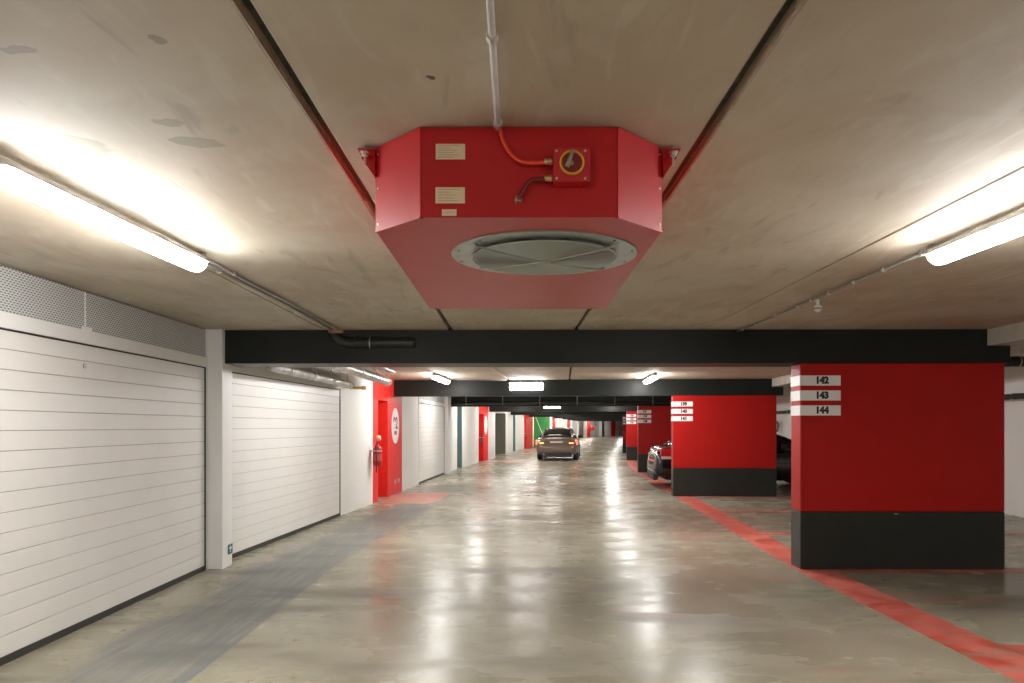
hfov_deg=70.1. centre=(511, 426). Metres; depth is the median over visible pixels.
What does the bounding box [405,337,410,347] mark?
socket
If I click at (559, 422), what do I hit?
wall
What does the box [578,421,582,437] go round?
door
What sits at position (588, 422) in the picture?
door
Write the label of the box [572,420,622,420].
ceiling beam
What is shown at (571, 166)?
switch
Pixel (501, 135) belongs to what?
cable
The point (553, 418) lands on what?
door
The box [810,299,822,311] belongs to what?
smoke detector
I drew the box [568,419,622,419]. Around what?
ceiling beam
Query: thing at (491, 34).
conduit
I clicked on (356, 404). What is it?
wall
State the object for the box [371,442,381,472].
fire extinguisher
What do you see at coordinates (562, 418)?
ceiling beam
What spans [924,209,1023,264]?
lamp
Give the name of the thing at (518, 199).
cable
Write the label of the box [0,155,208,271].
lamp
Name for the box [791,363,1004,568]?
partition wall
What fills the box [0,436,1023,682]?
floor
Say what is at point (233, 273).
conduit
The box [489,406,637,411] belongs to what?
ceiling beam
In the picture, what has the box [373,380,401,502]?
door
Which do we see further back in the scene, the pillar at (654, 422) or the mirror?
the pillar at (654, 422)
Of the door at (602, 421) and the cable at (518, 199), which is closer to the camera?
the cable at (518, 199)
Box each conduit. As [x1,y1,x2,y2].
[206,263,332,330]
[207,259,340,329]
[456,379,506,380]
[486,0,501,130]
[737,250,927,331]
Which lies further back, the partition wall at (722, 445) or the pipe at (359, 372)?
the partition wall at (722, 445)
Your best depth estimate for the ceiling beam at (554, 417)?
58.87 m
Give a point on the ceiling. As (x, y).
(825, 145)
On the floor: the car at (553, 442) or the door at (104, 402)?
the car at (553, 442)
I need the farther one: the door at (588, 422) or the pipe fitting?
the door at (588, 422)
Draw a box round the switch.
[544,148,589,186]
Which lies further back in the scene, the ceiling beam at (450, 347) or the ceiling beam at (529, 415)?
the ceiling beam at (529, 415)
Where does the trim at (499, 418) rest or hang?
attached to the wall at (356, 404)
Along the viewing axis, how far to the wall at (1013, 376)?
12.33 m
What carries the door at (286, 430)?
in the wall at (356, 404)
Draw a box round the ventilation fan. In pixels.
[358,127,680,308]
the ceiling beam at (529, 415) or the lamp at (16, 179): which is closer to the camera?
the lamp at (16, 179)
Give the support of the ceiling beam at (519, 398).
attached to the ceiling
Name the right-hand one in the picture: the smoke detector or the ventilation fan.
the smoke detector
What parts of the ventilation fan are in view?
rating plate, rating plate, rating plate, underside plate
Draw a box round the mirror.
[781,444,787,448]
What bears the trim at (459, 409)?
attached to the wall at (356, 404)
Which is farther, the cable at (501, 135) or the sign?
the sign
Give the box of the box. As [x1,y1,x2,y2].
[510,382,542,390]
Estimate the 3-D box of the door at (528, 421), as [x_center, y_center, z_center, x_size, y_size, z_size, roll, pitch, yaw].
[0.985,0.215,50.676,0.415,2.570,4.752,0,0,9]
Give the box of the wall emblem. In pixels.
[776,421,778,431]
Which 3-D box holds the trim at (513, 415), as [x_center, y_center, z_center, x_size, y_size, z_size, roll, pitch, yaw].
[0.046,0.290,44.723,0.330,2.420,0.032,0,0,7]
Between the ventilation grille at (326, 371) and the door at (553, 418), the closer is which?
the ventilation grille at (326, 371)
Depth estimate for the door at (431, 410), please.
20.79 m
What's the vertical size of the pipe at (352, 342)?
0.208 m
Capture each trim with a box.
[457,407,461,467]
[495,414,504,453]
[513,415,514,450]
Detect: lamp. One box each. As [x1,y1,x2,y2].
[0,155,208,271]
[431,373,449,383]
[643,373,657,383]
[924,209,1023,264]
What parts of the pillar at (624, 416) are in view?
red panel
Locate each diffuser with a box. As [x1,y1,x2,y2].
[541,453,571,456]
[647,469,657,479]
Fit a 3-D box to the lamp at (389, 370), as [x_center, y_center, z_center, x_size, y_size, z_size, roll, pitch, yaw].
[-2.065,-0.957,10.375,0.086,0.120,4.450,0,0,0]
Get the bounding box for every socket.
[349,336,355,348]
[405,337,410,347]
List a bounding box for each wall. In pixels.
[341,372,533,514]
[534,417,548,446]
[549,417,622,437]
[671,395,776,496]
[776,367,1023,516]
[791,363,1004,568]
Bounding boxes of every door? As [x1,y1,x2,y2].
[0,265,207,665]
[232,366,341,557]
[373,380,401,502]
[418,397,444,483]
[479,407,487,460]
[524,415,532,448]
[552,417,554,427]
[572,421,576,435]
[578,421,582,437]
[587,421,589,436]
[594,421,598,436]
[602,421,603,436]
[611,421,614,435]
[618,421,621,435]
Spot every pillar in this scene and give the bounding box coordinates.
[208,329,231,568]
[623,415,626,452]
[626,411,637,459]
[637,406,670,471]
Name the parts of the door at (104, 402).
frame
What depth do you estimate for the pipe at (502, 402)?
23.92 m
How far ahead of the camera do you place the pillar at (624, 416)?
41.21 m
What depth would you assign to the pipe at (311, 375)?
9.84 m
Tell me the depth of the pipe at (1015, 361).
9.61 m
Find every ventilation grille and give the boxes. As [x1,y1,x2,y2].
[0,265,205,356]
[256,367,339,378]
[419,397,443,402]
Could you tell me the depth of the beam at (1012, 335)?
7.49 m
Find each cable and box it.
[499,128,544,164]
[515,177,544,203]
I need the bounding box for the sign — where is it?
[228,543,232,554]
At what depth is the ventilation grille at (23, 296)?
5.54 m
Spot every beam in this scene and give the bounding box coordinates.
[225,328,1009,366]
[394,379,782,396]
[451,396,670,406]
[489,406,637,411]
[511,412,625,414]
[529,415,622,416]
[554,417,622,417]
[562,418,622,418]
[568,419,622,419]
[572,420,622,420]
[772,322,1023,388]
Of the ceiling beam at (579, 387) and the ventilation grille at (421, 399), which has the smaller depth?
the ceiling beam at (579, 387)
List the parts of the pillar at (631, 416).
number plate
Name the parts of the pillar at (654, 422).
number plate, number plate, number plate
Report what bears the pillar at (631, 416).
on the floor
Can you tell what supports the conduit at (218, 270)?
attached to the ceiling
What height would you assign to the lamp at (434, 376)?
0.128 m
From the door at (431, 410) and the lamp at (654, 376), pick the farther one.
the door at (431, 410)
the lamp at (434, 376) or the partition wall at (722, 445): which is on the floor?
the partition wall at (722, 445)
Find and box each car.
[536,427,581,459]
[647,434,790,482]
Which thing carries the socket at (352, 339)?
attached to the pipe at (352, 342)
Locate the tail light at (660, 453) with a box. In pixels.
[654,448,670,458]
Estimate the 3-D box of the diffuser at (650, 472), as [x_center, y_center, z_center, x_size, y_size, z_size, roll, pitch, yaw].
[3.617,1.230,18.785,0.118,0.200,1.320,0,0,4]
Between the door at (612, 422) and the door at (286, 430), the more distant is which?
the door at (612, 422)
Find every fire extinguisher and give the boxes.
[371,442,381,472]
[479,434,483,447]
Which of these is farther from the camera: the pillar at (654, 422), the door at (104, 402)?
the pillar at (654, 422)
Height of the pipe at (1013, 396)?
0.120 m
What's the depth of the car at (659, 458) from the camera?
17.89 m
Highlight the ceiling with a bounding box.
[0,0,1023,397]
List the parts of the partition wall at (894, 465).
number plate, number plate, number plate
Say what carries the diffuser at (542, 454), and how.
attached to the car at (553, 442)
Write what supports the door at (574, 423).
in the wall at (559, 422)
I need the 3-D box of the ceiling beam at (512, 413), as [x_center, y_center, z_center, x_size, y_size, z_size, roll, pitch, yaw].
[4.202,-0.854,41.669,8.620,0.373,0.300,0,0,8]
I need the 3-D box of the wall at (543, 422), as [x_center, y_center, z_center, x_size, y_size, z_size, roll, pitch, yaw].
[2.210,0.215,54.650,1.140,2.570,0.300,0,0,0]
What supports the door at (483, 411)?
in the wall at (356, 404)
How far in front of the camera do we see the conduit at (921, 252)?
5.14 m
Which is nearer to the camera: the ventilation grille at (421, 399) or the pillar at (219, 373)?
the pillar at (219, 373)
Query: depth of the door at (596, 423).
104.88 m
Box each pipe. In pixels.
[261,367,353,388]
[327,367,391,385]
[328,329,414,348]
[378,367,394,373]
[451,396,670,404]
[776,393,1023,413]
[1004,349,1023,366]
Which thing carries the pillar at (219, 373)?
attached to the wall at (356, 404)
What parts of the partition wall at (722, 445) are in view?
number plate, number plate, number plate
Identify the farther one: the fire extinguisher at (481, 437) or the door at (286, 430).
the fire extinguisher at (481, 437)
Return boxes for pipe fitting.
[349,386,366,389]
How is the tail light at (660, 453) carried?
attached to the car at (659, 458)

